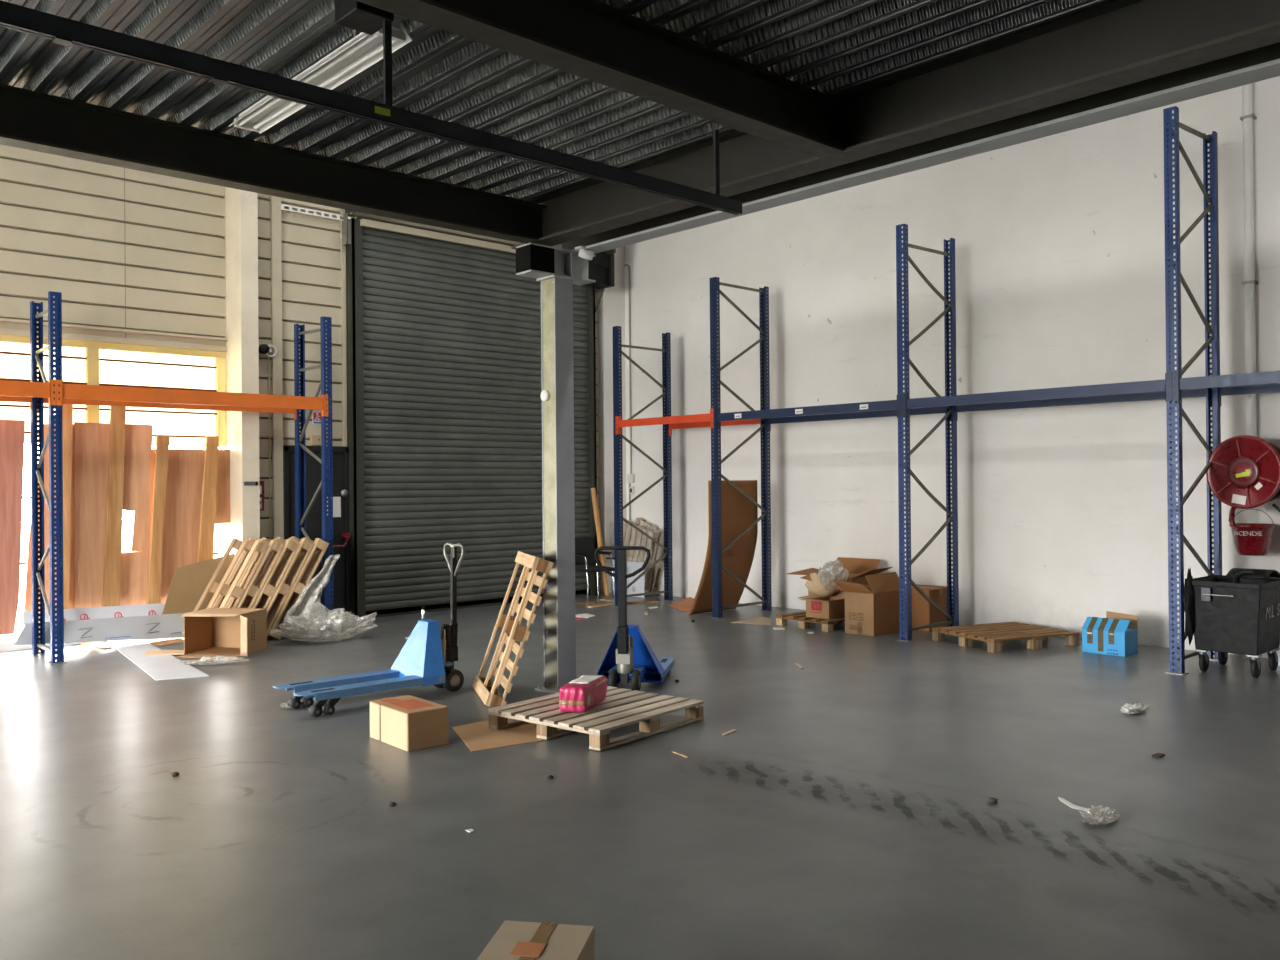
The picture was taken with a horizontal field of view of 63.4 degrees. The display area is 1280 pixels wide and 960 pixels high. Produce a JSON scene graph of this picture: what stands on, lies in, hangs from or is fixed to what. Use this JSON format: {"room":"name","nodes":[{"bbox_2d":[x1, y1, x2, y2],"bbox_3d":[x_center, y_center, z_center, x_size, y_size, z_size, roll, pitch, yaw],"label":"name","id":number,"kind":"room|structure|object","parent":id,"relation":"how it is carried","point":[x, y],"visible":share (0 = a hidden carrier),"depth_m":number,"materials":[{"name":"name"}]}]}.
{"room":"distribution center","nodes":[
{"label":"distribution center","id":0,"kind":"room"},
{"bbox_2d":[0,85,225,346],"bbox_3d":[-9.050,-3.681,8.875,10.880,4.210,0.162,0,0,-43],"label":"wall","id":1,"kind":"structure","parent":0,"point":[123,248],"depth_m":11.65,"materials":[{"name":"metal"}]},
{"bbox_2d":[0,318,227,351],"bbox_3d":[-8.964,-1.607,8.794,10.880,0.160,0.080,0,0,-43],"label":"trim","id":2,"kind":"structure","parent":1,"relation":"attached to","point":[7,331],"depth_m":11.69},
{"bbox_2d":[225,187,259,555],"bbox_3d":[-4.791,-2.008,12.447,0.210,7.600,0.510,0,0,-43],"label":"pillar","id":3,"kind":"structure","parent":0,"point":[241,206],"depth_m":12.28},
{"bbox_2d":[150,449,229,602],"bbox_3d":[-5.249,0.534,12.151,1.005,1.799,0.018,0,0,-43],"label":"plywood board","id":4,"kind":"object","parent":3,"relation":"attached to","point":[182,511],"visible":0.6,"depth_m":12.08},
{"bbox_2d":[258,193,600,592],"bbox_3d":[-2.712,-2.018,14.418,5.540,7.600,0.160,0,0,-43],"label":"wall","id":5,"kind":"structure","parent":0,"point":[311,244],"depth_m":12.95,"materials":[{"name":"metal"}]},
{"bbox_2d":[260,481,263,510],"bbox_3d":[-4.590,0.191,12.495,0.115,0.360,0.010,0,0,-43],"label":"sign","id":6,"kind":"object","parent":5,"relation":"attached to","point":[261,482],"visible":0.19,"depth_m":12.51,"materials":[{"name":"paper"}]},
{"bbox_2d":[259,344,276,356],"bbox_3d":[-4.502,-1.565,12.526,0.243,0.154,0.160,0,0,-43],"label":"security camera","id":7,"kind":"object","parent":5,"relation":"attached to","point":[263,348],"depth_m":12.45,"materials":[{"name":"black plastic"}]},
{"bbox_2d":[268,357,270,539],"bbox_3d":[-4.500,0.073,12.597,0.020,3.134,0.020,0,0,-43],"label":"conduit","id":8,"kind":"object","parent":5,"relation":"attached to","point":[268,357],"visible":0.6,"depth_m":12.59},
{"bbox_2d":[270,195,283,538],"bbox_3d":[-4.443,-2.010,12.667,0.120,7.600,0.047,0,0,-43],"label":"trim","id":9,"kind":"structure","parent":5,"relation":"attached to","point":[275,207],"depth_m":12.64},
{"bbox_2d":[280,204,351,245],"bbox_3d":[-4.026,-3.195,12.983,0.963,0.390,0.170,0,0,-43],"label":"bracket","id":10,"kind":"object","parent":5,"relation":"attached to","point":[346,220],"visible":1,"depth_m":13.16,"materials":[{"name":"white metal"}]},
{"bbox_2d":[283,445,350,614],"bbox_3d":[-4.055,0.680,12.991,0.870,2.215,0.250,0,0,-43],"label":"door","id":11,"kind":"structure","parent":5,"relation":"in","point":[341,525],"depth_m":13.08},
{"bbox_2d":[327,497,340,516],"bbox_3d":[-3.901,0.343,13.113,0.242,0.258,0.005,0,0,-43],"label":"notice","id":12,"kind":"object","parent":11,"relation":"attached to","point":[336,500],"visible":0.36,"depth_m":13.16,"materials":[{"name":"paper"}]},
{"bbox_2d":[340,209,346,445],"bbox_3d":[-3.806,-3.118,13.283,0.060,5.390,0.032,0,0,-43],"label":"trim","id":13,"kind":"structure","parent":5,"relation":"attached to","point":[342,211],"depth_m":13.26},
{"bbox_2d":[345,210,615,617],"bbox_3d":[-2.036,-1.098,14.504,4.200,5.750,0.620,0,0,-43],"label":"door","id":14,"kind":"structure","parent":5,"relation":"in","point":[444,381],"depth_m":14.22,"materials":[{"name":"grey metal"}]},
{"bbox_2d":[0,0,1107,200],"bbox_3d":[-0.987,-2.269,0.311,11.066,0.060,11.760,0,0,-43],"label":"ceiling","id":15,"kind":"structure","parent":0,"point":[828,47],"depth_m":5.61,"materials":[{"name":"metal"}]},
{"bbox_2d":[229,95,305,133],"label":"strip light","id":16,"kind":"object","parent":15,"relation":"attached to","point":[269,111],"depth_m":5.85,"materials":[{"name":"white metal"}]},
{"bbox_2d":[293,28,382,89],"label":"strip light","id":17,"kind":"object","parent":15,"relation":"attached to","point":[358,53],"depth_m":5.15,"materials":[{"name":"white metal"}]},
{"bbox_2d":[335,0,393,34],"bbox_3d":[-1.201,-2.105,4.510,0.180,0.228,0.200,0,0,-43],"label":"junction box","id":18,"kind":"object","parent":15,"relation":"attached to","point":[352,14],"visible":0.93,"depth_m":4.47,"materials":[{"name":"black plastic"}]},
{"bbox_2d":[392,17,411,52],"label":"strip light","id":19,"kind":"object","parent":15,"relation":"attached to","point":[400,37],"depth_m":4.84,"materials":[{"name":"white metal"}]},
{"bbox_2d":[597,246,626,592],"bbox_3d":[-0.494,-2.029,16.402,0.450,7.600,0.280,0,0,-43],"label":"wall","id":20,"kind":"structure","parent":0,"point":[611,308],"depth_m":16.22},
{"bbox_2d":[0,593,1279,959],"bbox_3d":[-0.705,1.800,4.617,17.250,0.150,17.750,0,0,-43],"label":"floor","id":21,"kind":"structure","parent":0,"point":[846,813],"depth_m":5.45,"materials":[{"name":"concrete"}]},
{"bbox_2d":[0,419,24,634],"bbox_3d":[-6.771,0.484,10.606,0.844,2.246,0.018,0,0,-43],"label":"plywood board","id":22,"kind":"object","parent":21,"relation":"on","point":[12,432],"visible":1,"depth_m":10.79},
{"bbox_2d":[29,291,67,664],"bbox_3d":[-5.963,-0.021,10.409,0.150,3.630,0.840,0,0,-43],"label":"frame","id":23,"kind":"object","parent":21,"relation":"on","point":[36,353],"visible":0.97,"depth_m":10.22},
{"bbox_2d":[0,379,56,404],"bbox_3d":[-6.770,-0.850,9.165,2.868,0.250,0.062,0,0,-43],"label":"beam","id":24,"kind":"structure","parent":23,"relation":"attached to","point":[7,388],"depth_m":9.98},
{"bbox_2d":[37,398,296,419],"bbox_3d":[-5.183,-0.853,11.647,2.832,0.250,0.062,0,0,-43],"label":"beam","id":25,"kind":"structure","parent":23,"relation":"attached to","point":[65,401],"depth_m":11.59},
{"bbox_2d":[57,380,327,416],"bbox_3d":[-4.683,-0.859,11.110,2.832,0.250,0.062,0,0,-43],"label":"beam","id":26,"kind":"structure","parent":23,"relation":"attached to","point":[64,391],"depth_m":10.97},
{"bbox_2d":[24,424,73,610],"bbox_3d":[-6.325,0.423,11.120,0.519,2.065,0.018,0,0,-43],"label":"plywood board","id":27,"kind":"object","parent":21,"relation":"on","point":[28,590],"visible":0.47,"depth_m":11.09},
{"bbox_2d":[62,404,72,608],"bbox_3d":[-6.187,0.300,11.163,0.139,2.242,0.055,0,0,-43],"label":"stud","id":28,"kind":"object","parent":21,"relation":"on","point":[67,409],"visible":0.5,"depth_m":11.15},
{"bbox_2d":[23,603,164,624],"bbox_3d":[-5.752,1.484,11.455,1.888,0.222,0.074,0,0,-43],"label":"board","id":29,"kind":"object","parent":21,"relation":"on","point":[141,609],"visible":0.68,"depth_m":11.37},
{"bbox_2d":[79,642,111,648],"bbox_3d":[-5.909,1.790,11.283,0.773,0.008,0.205,-1,0,39],"label":"cardboard sheet","id":30,"kind":"object","parent":21,"relation":"on","point":[101,645],"visible":0.86,"depth_m":11.22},
{"bbox_2d":[14,613,183,644],"bbox_3d":[-5.762,1.634,11.187,1.755,0.305,0.117,0,0,-42],"label":"board","id":31,"kind":"object","parent":21,"relation":"on","point":[163,626],"visible":0.86,"depth_m":11.26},
{"bbox_2d":[74,422,151,607],"bbox_3d":[-5.852,0.413,11.530,0.817,2.089,0.018,0,0,-43],"label":"plywood board","id":32,"kind":"object","parent":21,"relation":"on","point":[91,440],"visible":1,"depth_m":11.41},
{"bbox_2d":[103,406,125,606],"bbox_3d":[-5.832,0.303,11.494,0.240,2.280,0.055,0,0,-43],"label":"stud","id":33,"kind":"object","parent":32,"relation":"attached to","point":[114,509],"visible":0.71,"depth_m":11.47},
{"bbox_2d":[120,551,149,605],"bbox_3d":[-5.715,1.132,11.679,0.427,0.653,0.018,0,0,-43],"label":"plywood board","id":34,"kind":"object","parent":32,"relation":"attached to","point":[134,565],"visible":0.79,"depth_m":11.68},
{"bbox_2d":[106,640,208,680],"bbox_3d":[-4.946,1.777,10.400,0.420,0.010,3.017,0,0,-37],"label":"sheet","id":35,"kind":"object","parent":21,"relation":"on","point":[159,667],"visible":0.93,"depth_m":10.04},
{"bbox_2d":[144,650,183,654],"bbox_3d":[-4.848,1.765,10.614,0.453,0.012,0.254,0,0,-1],"label":"timber offcut","id":36,"kind":"object","parent":35,"relation":"on","point":[150,652],"visible":1,"depth_m":10.56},
{"bbox_2d":[147,435,169,603],"bbox_3d":[-5.491,0.471,11.809,0.251,1.972,0.055,0,0,-43],"label":"stud","id":37,"kind":"object","parent":21,"relation":"on","point":[162,441],"visible":1,"depth_m":11.78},
{"bbox_2d":[150,638,181,645],"bbox_3d":[-5.168,1.784,11.441,0.307,0.008,0.550,-1,0,24],"label":"cardboard sheet","id":38,"kind":"object","parent":21,"relation":"on","point":[174,640],"visible":1,"depth_m":11.36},
{"bbox_2d":[162,554,233,614],"bbox_3d":[-5.105,1.274,12.003,0.921,0.803,0.176,0,0,-43],"label":"cardboard sheet","id":39,"kind":"object","parent":21,"relation":"on","point":[189,582],"visible":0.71,"depth_m":11.95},
{"bbox_2d":[197,436,218,562],"bbox_3d":[-5.094,0.468,12.179,0.279,1.976,0.055,0,0,-43],"label":"stud","id":40,"kind":"object","parent":21,"relation":"on","point":[208,500],"visible":0.65,"depth_m":12.17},
{"bbox_2d":[180,656,248,664],"bbox_3d":[-4.093,1.736,10.011,0.649,0.073,0.289,0,0,-13],"label":"plastic wrap","id":41,"kind":"object","parent":21,"relation":"on","point":[217,659],"visible":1,"depth_m":9.98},
{"bbox_2d":[176,608,266,658],"bbox_3d":[-4.242,1.567,10.640,0.765,0.425,0.640,-1,0,11],"label":"carton","id":42,"kind":"object","parent":21,"relation":"on","point":[210,632],"visible":0.98,"depth_m":10.75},
{"bbox_2d":[181,538,268,634],"bbox_3d":[-4.643,1.229,11.596,0.708,1.110,0.740,0,0,-43],"label":"pallet","id":43,"kind":"object","parent":21,"relation":"on","point":[246,561],"visible":0.66,"depth_m":11.58,"materials":[{"name":"brown wood"}]},
{"bbox_2d":[237,538,284,607],"bbox_3d":[-4.503,1.228,11.685,0.708,1.110,0.740,0,0,-43],"label":"pallet","id":44,"kind":"object","parent":21,"relation":"on","point":[275,548],"visible":0.38,"depth_m":11.55,"materials":[{"name":"brown wood"}]},
{"bbox_2d":[252,537,298,608],"bbox_3d":[-4.363,1.227,11.774,0.708,1.110,0.740,0,0,-43],"label":"pallet","id":45,"kind":"object","parent":21,"relation":"on","point":[290,548],"visible":0.4,"depth_m":11.64,"materials":[{"name":"brown wood"}]},
{"bbox_2d":[267,537,314,635],"bbox_3d":[-4.223,1.226,11.864,0.708,1.110,0.740,0,0,-43],"label":"pallet","id":46,"kind":"object","parent":21,"relation":"on","point":[305,547],"visible":0.35,"depth_m":11.68,"materials":[{"name":"brown wood"}]},
{"bbox_2d":[267,536,328,639],"bbox_3d":[-4.083,1.226,11.953,0.708,1.110,0.740,0,0,-43],"label":"pallet","id":47,"kind":"object","parent":21,"relation":"on","point":[318,550],"visible":0.48,"depth_m":11.77,"materials":[{"name":"brown wood"}]},
{"bbox_2d":[283,555,339,625],"bbox_3d":[-3.719,1.270,11.665,0.738,0.821,0.077,0,0,-43],"label":"plastic wrap","id":48,"kind":"object","parent":47,"relation":"hanging from","point":[323,577],"visible":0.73,"depth_m":11.71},
{"bbox_2d":[294,316,333,629],"bbox_3d":[-3.889,-0.056,12.341,0.150,3.680,0.840,0,0,-43],"label":"frame","id":49,"kind":"object","parent":21,"relation":"on","point":[324,329],"visible":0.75,"depth_m":12.12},
{"bbox_2d":[269,602,376,641],"bbox_3d":[-3.479,1.557,11.414,1.160,0.431,0.647,0,0,-35],"label":"plastic wrap","id":50,"kind":"object","parent":21,"relation":"on","point":[311,622],"visible":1,"depth_m":11.30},
{"bbox_2d":[273,543,463,716],"bbox_3d":[-2.095,1.141,8.217,1.484,1.221,0.570,0,0,-41],"label":"jack","id":51,"kind":"object","parent":21,"relation":"on","point":[426,658],"visible":1,"depth_m":8.33,"materials":[{"name":"blue metal"}]},
{"bbox_2d":[370,695,448,751],"bbox_3d":[-1.548,1.619,6.927,0.301,0.246,0.534,0,0,-41],"label":"carton","id":52,"kind":"object","parent":21,"relation":"on","point":[408,723],"visible":1,"depth_m":6.78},
{"bbox_2d":[380,698,433,709],"bbox_3d":[-1.568,1.496,6.950,0.200,0.001,0.393,0,0,-41],"label":"print","id":53,"kind":"object","parent":52,"relation":"on","point":[398,703],"depth_m":6.93},
{"bbox_2d":[452,718,542,751],"bbox_3d":[-0.953,1.734,7.129,0.586,0.004,0.882,0,0,-21],"label":"cardboard sheet","id":54,"kind":"object","parent":21,"relation":"on","point":[477,736],"visible":0.71,"depth_m":7.03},
{"bbox_2d":[472,551,552,706],"bbox_3d":[-1.044,1.194,8.417,0.544,1.179,0.800,0,0,-16],"label":"pallet","id":55,"kind":"object","parent":21,"relation":"on","point":[487,691],"visible":0.96,"depth_m":8.34,"materials":[{"name":"brown wood"}]},
{"bbox_2d":[477,920,594,959],"bbox_3d":[-0.324,1.564,3.104,0.297,0.302,0.422,-1,0,10],"label":"carton","id":56,"kind":"object","parent":21,"relation":"on","point":[514,940],"visible":1,"depth_m":3.18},
{"bbox_2d":[510,941,545,956],"bbox_3d":[-0.337,1.414,3.122,0.089,0.001,0.090,-1,0,10],"label":"print","id":57,"kind":"object","parent":56,"relation":"on","point":[517,948],"depth_m":3.12},
{"bbox_2d":[516,243,595,693],"bbox_3d":[-0.681,-0.082,8.606,0.684,3.646,0.300,0,0,-43],"label":"steel column","id":58,"kind":"structure","parent":21,"relation":"on","point":[557,269],"depth_m":8.54,"materials":[{"name":"metal"}]},
{"bbox_2d":[0,83,546,243],"bbox_3d":[-4.872,-2.039,4.589,11.140,0.295,0.150,0,0,-43],"label":"beam","id":59,"kind":"structure","parent":58,"relation":"on","point":[29,119],"depth_m":6.72,"materials":[{"name":"metal"}]},
{"bbox_2d":[512,0,1279,248],"bbox_3d":[3.086,-2.139,4.232,0.200,0.360,11.950,0,0,-43],"label":"beam","id":60,"kind":"structure","parent":58,"relation":"on","point":[1110,44],"depth_m":5.60,"materials":[{"name":"metal"}]},
{"bbox_2d":[356,0,851,157],"bbox_3d":[-2.868,-2.065,2.438,11.140,0.295,0.170,0,0,-43],"label":"beam","id":61,"kind":"structure","parent":60,"relation":"attached to","point":[593,40],"depth_m":5.11,"materials":[{"name":"metal"}]},
{"bbox_2d":[0,0,741,214],"bbox_3d":[-2.221,-1.698,3.254,7.598,0.440,0.050,0,0,-43],"label":"rail","id":62,"kind":"object","parent":61,"relation":"hanging from","point":[63,31],"visible":1,"depth_m":4.19,"materials":[{"name":"metal"}]},
{"bbox_2d":[562,42,1279,253],"bbox_3d":[3.408,-2.137,4.532,0.180,0.360,11.950,0,0,-43],"label":"beam","id":63,"kind":"structure","parent":58,"relation":"on","point":[1262,63],"depth_m":6.01,"materials":[{"name":"metal"}]},
{"bbox_2d":[575,246,593,260],"bbox_3d":[-0.449,-1.865,8.544,0.126,0.114,0.138,0,0,-43],"label":"sensor","id":64,"kind":"object","parent":63,"relation":"attached to","point":[584,253],"visible":1,"depth_m":8.51,"materials":[{"name":"white plastic"}]},
{"bbox_2d":[575,537,614,600],"bbox_3d":[-0.731,1.318,15.461,0.510,0.905,0.617,0,0,-37],"label":"armchair","id":65,"kind":"object","parent":21,"relation":"on","point":[585,548],"visible":0.66,"depth_m":15.60,"materials":[{"name":"black fabric"}]},
{"bbox_2d":[488,686,703,750],"bbox_3d":[-0.301,1.661,7.353,1.046,0.133,1.124,-1,0,39],"label":"pallet","id":66,"kind":"object","parent":21,"relation":"on","point":[621,707],"visible":0.86,"depth_m":7.13,"materials":[{"name":"grey wood"}]},
{"bbox_2d":[559,675,606,711],"bbox_3d":[-0.397,1.506,7.332,0.208,0.177,0.517,-1,0,17],"label":"parcel","id":67,"kind":"object","parent":66,"relation":"on","point":[585,692],"visible":1,"depth_m":7.13,"materials":[{"name":"plastic"}]},
{"bbox_2d":[591,488,608,595],"bbox_3d":[-0.610,0.950,15.820,0.279,1.664,0.075,0,0,-33],"label":"plank","id":68,"kind":"object","parent":21,"relation":"on","point":[593,490],"visible":0.93,"depth_m":15.80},
{"bbox_2d":[611,560,644,597],"bbox_3d":[-0.185,1.499,15.732,0.025,0.526,0.740,0,0,-43],"label":"board","id":69,"kind":"object","parent":21,"relation":"on","point":[638,586],"visible":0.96,"depth_m":15.61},
{"bbox_2d":[594,546,673,690],"bbox_3d":[-0.043,1.137,8.953,0.570,1.200,1.193,-1,0,10],"label":"jack","id":70,"kind":"object","parent":21,"relation":"on","point":[629,657],"visible":0.98,"depth_m":8.44,"materials":[{"name":"blue metal"}]},
{"bbox_2d":[623,520,658,595],"bbox_3d":[-0.067,1.194,15.939,0.128,1.139,0.920,0,0,-43],"label":"pallet","id":71,"kind":"object","parent":21,"relation":"on","point":[641,540],"visible":0.46,"depth_m":15.80,"materials":[{"name":"grey wood"}]},
{"bbox_2d":[613,326,673,606],"bbox_3d":[0.047,-0.195,14.825,1.100,3.910,0.150,0,0,-43],"label":"frame","id":72,"kind":"object","parent":21,"relation":"on","point":[666,338],"visible":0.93,"depth_m":14.86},
{"bbox_2d":[615,409,713,433],"bbox_3d":[0.314,-0.771,13.806,0.062,0.250,1.863,0,0,-43],"label":"beam","id":73,"kind":"structure","parent":72,"relation":"attached to","point":[620,423],"depth_m":13.77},
{"bbox_2d":[669,419,759,435],"bbox_3d":[1.041,-0.774,14.484,0.062,0.250,1.863,0,0,-43],"label":"beam","id":74,"kind":"structure","parent":72,"relation":"attached to","point":[750,421],"depth_m":14.58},
{"bbox_2d":[627,518,670,594],"bbox_3d":[0.098,1.173,15.996,0.129,1.178,0.998,0,0,-43],"label":"pallet","id":75,"kind":"object","parent":21,"relation":"on","point":[658,568],"visible":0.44,"depth_m":15.81,"materials":[{"name":"grey wood"}]},
{"bbox_2d":[669,597,693,610],"bbox_3d":[0.679,1.745,14.611,0.493,0.012,1.632,-1,0,8],"label":"cardboard sheet","id":76,"kind":"object","parent":21,"relation":"on","point":[685,604],"visible":0.59,"depth_m":14.47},
{"bbox_2d":[688,480,757,614],"bbox_3d":[1.081,0.875,13.595,0.982,1.737,0.379,0,0,-43],"label":"cardboard","id":77,"kind":"object","parent":21,"relation":"on","point":[738,512],"visible":0.83,"depth_m":13.55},
{"bbox_2d":[710,277,773,618],"bbox_3d":[1.316,-0.411,13.461,1.100,4.310,0.150,0,0,-43],"label":"frame","id":78,"kind":"object","parent":21,"relation":"on","point":[716,461],"visible":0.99,"depth_m":13.40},
{"bbox_2d":[713,394,901,428],"bbox_3d":[1.885,-0.781,12.120,0.062,0.250,2.743,0,0,-43],"label":"beam","id":79,"kind":"structure","parent":78,"relation":"attached to","point":[889,404],"depth_m":12.00,"materials":[{"name":"metal"}]},
{"bbox_2d":[731,616,771,624],"bbox_3d":[1.525,1.733,12.773,0.505,0.006,0.727,-1,0,35],"label":"cardboard sheet","id":80,"kind":"object","parent":21,"relation":"on","point":[759,620],"visible":1,"depth_m":12.68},
{"bbox_2d":[776,611,844,631],"bbox_3d":[2.316,1.669,12.458,1.120,0.124,0.802,0,0,-40],"label":"pallet","id":81,"kind":"object","parent":21,"relation":"on","point":[781,619],"visible":0.52,"depth_m":12.11,"materials":[{"name":"brown wood"}]},
{"bbox_2d":[798,594,844,618],"bbox_3d":[2.146,1.489,12.228,0.560,0.233,0.472,0,0,-43],"label":"carton","id":82,"kind":"object","parent":81,"relation":"on","point":[829,607],"visible":0.93,"depth_m":12.07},
{"bbox_2d":[787,557,891,596],"bbox_3d":[2.441,1.294,12.694,1.192,0.622,0.864,-1,0,44],"label":"carton","id":83,"kind":"object","parent":81,"relation":"on","point":[859,568],"visible":0.43,"depth_m":12.82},
{"bbox_2d":[805,573,836,596],"bbox_3d":[2.189,1.252,12.437,0.246,0.293,0.432,0,0,-43],"label":"paper bag","id":84,"kind":"object","parent":83,"relation":"in","point":[814,586],"visible":0.77,"depth_m":12.37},
{"bbox_2d":[818,559,849,590],"bbox_3d":[2.303,1.133,12.352,0.437,0.387,0.348,0,0,-43],"label":"plastic bag","id":85,"kind":"object","parent":83,"relation":"in","point":[843,573],"visible":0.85,"depth_m":12.23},
{"bbox_2d":[829,572,899,635],"bbox_3d":[2.564,1.391,11.835,0.693,0.672,0.631,0,0,-43],"label":"carton","id":86,"kind":"object","parent":21,"relation":"on","point":[873,609],"visible":0.99,"depth_m":11.58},
{"bbox_2d":[849,612,863,620],"bbox_3d":[2.419,1.527,11.587,0.002,0.080,0.197,0,0,-43],"label":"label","id":87,"kind":"object","parent":86,"relation":"on","point":[849,612],"depth_m":11.59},
{"bbox_2d":[905,584,946,631],"bbox_3d":[3.245,1.487,12.132,0.602,0.471,0.560,-1,0,43],"label":"carton","id":88,"kind":"object","parent":21,"relation":"on","point":[923,612],"visible":0.4,"depth_m":11.83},
{"bbox_2d":[896,224,958,641],"bbox_3d":[3.187,-0.510,11.453,1.100,4.460,0.150,0,0,-43],"label":"frame","id":89,"kind":"object","parent":21,"relation":"on","point":[900,250],"visible":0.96,"depth_m":11.34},
{"bbox_2d":[767,406,950,430],"bbox_3d":[2.612,-0.785,12.797,0.062,0.250,2.743,0,0,-43],"label":"beam","id":90,"kind":"structure","parent":89,"relation":"attached to","point":[927,410],"depth_m":12.78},
{"bbox_2d":[901,373,1171,417],"bbox_3d":[3.755,-0.806,10.112,0.062,0.250,2.741,0,0,-43],"label":"beam","id":91,"kind":"structure","parent":89,"relation":"attached to","point":[1165,385],"depth_m":9.95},
{"bbox_2d":[932,622,1079,652],"bbox_3d":[3.836,1.645,10.908,1.120,0.134,0.950,0,0,-23],"label":"pallet","id":92,"kind":"object","parent":21,"relation":"on","point":[995,634],"visible":1,"depth_m":10.71,"materials":[{"name":"brown wood"}]},
{"bbox_2d":[1079,805,1119,824],"bbox_3d":[2.293,1.673,5.181,0.300,0.048,0.174,0,0,-43],"label":"plastic wrap","id":93,"kind":"object","parent":21,"relation":"on","point":[1099,814],"visible":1,"depth_m":5.16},
{"bbox_2d":[1082,611,1137,656],"bbox_3d":[4.630,1.507,10.212,0.303,0.390,0.419,0,0,-42],"label":"carton","id":94,"kind":"object","parent":21,"relation":"on","point":[1116,634],"visible":1,"depth_m":10.13,"materials":[{"name":"cardboard"}]},
{"bbox_2d":[1121,703,1148,713],"bbox_3d":[3.623,1.671,7.601,0.349,0.052,0.156,0,0,-43],"label":"plastic wrap","id":95,"kind":"object","parent":21,"relation":"on","point":[1127,708],"visible":1,"depth_m":7.56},
{"bbox_2d":[1163,106,1221,674],"bbox_3d":[5.054,-0.789,9.447,1.100,4.970,0.150,0,0,-43],"label":"frame","id":96,"kind":"object","parent":21,"relation":"on","point":[1169,123],"visible":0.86,"depth_m":9.13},
{"bbox_2d":[954,388,1211,420],"bbox_3d":[4.482,-0.809,10.790,0.062,0.250,2.741,0,0,-43],"label":"beam","id":97,"kind":"structure","parent":96,"relation":"attached to","point":[1192,393],"depth_m":10.72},
{"bbox_2d":[1172,371,1279,400],"bbox_3d":[5.644,-0.830,8.084,0.062,0.250,2.798,0,0,-43],"label":"beam","id":98,"kind":"structure","parent":96,"relation":"attached to","point":[1179,383],"depth_m":8.82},
{"bbox_2d":[1218,383,1279,405],"bbox_3d":[6.372,-0.834,8.762,0.062,0.250,2.798,0,0,-43],"label":"beam","id":99,"kind":"structure","parent":96,"relation":"attached to","point":[1266,388],"depth_m":9.55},
{"bbox_2d":[1184,568,1279,677],"bbox_3d":[5.247,1.220,9.137,0.788,0.944,0.620,0,0,-43],"label":"bin","id":100,"kind":"object","parent":21,"relation":"on","point":[1238,611],"visible":1,"depth_m":8.96,"materials":[{"name":"black plastic"}]},
{"bbox_2d":[1193,577,1279,655],"bbox_3d":[5.277,1.192,9.159,0.659,0.600,0.569,0,0,-43],"label":"tub","id":101,"kind":"object","parent":100,"relation":"in","point":[1247,622],"depth_m":8.94,"materials":[{"name":"black plastic"}]},
{"bbox_3d":[-8.063,-0.011,8.453,0.150,3.630,0.840,0,0,-43],"label":"frame","id":102,"kind":"object","parent":21,"relation":"on","visible":0},
{"bbox_2d":[0,396,31,409],"bbox_3d":[-7.270,-0.843,9.703,2.868,0.250,0.062,0,0,-43],"label":"beam","id":103,"kind":"structure","parent":102,"relation":"attached to","point":[2,398],"depth_m":10.54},
{"bbox_2d":[624,76,1279,657],"bbox_3d":[5.568,-2.105,10.371,0.200,7.600,17.950,0,0,-43],"label":"wall","id":104,"kind":"structure","parent":0,"point":[1059,238],"depth_m":11.87,"materials":[{"name":"paint"}]},
{"bbox_2d":[624,264,631,473],"bbox_3d":[-0.192,-1.756,16.372,0.028,3.324,0.135,0,0,-43],"label":"conduit","id":105,"kind":"object","parent":104,"relation":"attached to","point":[625,264],"visible":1,"depth_m":16.32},
{"bbox_2d":[627,474,634,540],"bbox_3d":[-0.137,0.430,16.317,0.060,1.050,0.130,0,0,-43],"label":"switch box","id":106,"kind":"object","parent":104,"relation":"attached to","point":[630,477],"visible":0.94,"depth_m":16.30,"materials":[{"name":"white plastic"}]},
{"bbox_2d":[1206,435,1279,525],"bbox_3d":[5.721,0.010,9.590,0.549,0.843,0.674,0,0,-33],"label":"hose reel","id":107,"kind":"object","parent":104,"relation":"attached to","point":[1244,471],"visible":1,"depth_m":9.45,"materials":[{"name":"metal"}]},
{"bbox_2d":[1229,508,1274,555],"bbox_3d":[5.729,0.467,9.697,0.371,0.470,0.371,0,0,2],"label":"bucket","id":108,"kind":"object","parent":107,"relation":"hanging from","point":[1250,539],"visible":0.97,"depth_m":9.58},
{"bbox_2d":[1240,83,1258,436],"bbox_3d":[5.803,-3.094,9.878,0.119,5.530,0.110,0,0,-43],"label":"downpipe","id":109,"kind":"object","parent":104,"relation":"attached to","point":[1249,281],"visible":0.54,"depth_m":9.83,"materials":[{"name":"grey plastic"}]},
{"bbox_3d":[-10.584,0.126,7.401,6.600,3.390,0.160,0,0,-43],"label":"wall","id":110,"kind":"structure","parent":0,"visible":0},
{"bbox_2d":[0,639,105,651],"bbox_3d":[-8.970,1.763,8.816,10.880,0.100,0.180,0,0,-43],"label":"baseboard","id":111,"kind":"structure","parent":110,"relation":"attached to","point":[5,645],"depth_m":10.93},
{"bbox_2d":[0,334,225,564],"bbox_3d":[-6.587,0.067,11.104,4.298,3.270,0.090,0,0,-43],"label":"window","id":112,"kind":"structure","parent":110,"relation":"in","point":[83,362],"depth_m":11.89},
{"label":"outside","id":113,"kind":"structure","parent":0,"visible":0},
{"bbox_2d":[0,520,225,640],"bbox_3d":[-18.384,2.050,15.344,86.000,0.140,77.550,0,0,-43],"label":"ground","id":114,"kind":"structure","parent":113,"point":[127,525],"depth_m":30.55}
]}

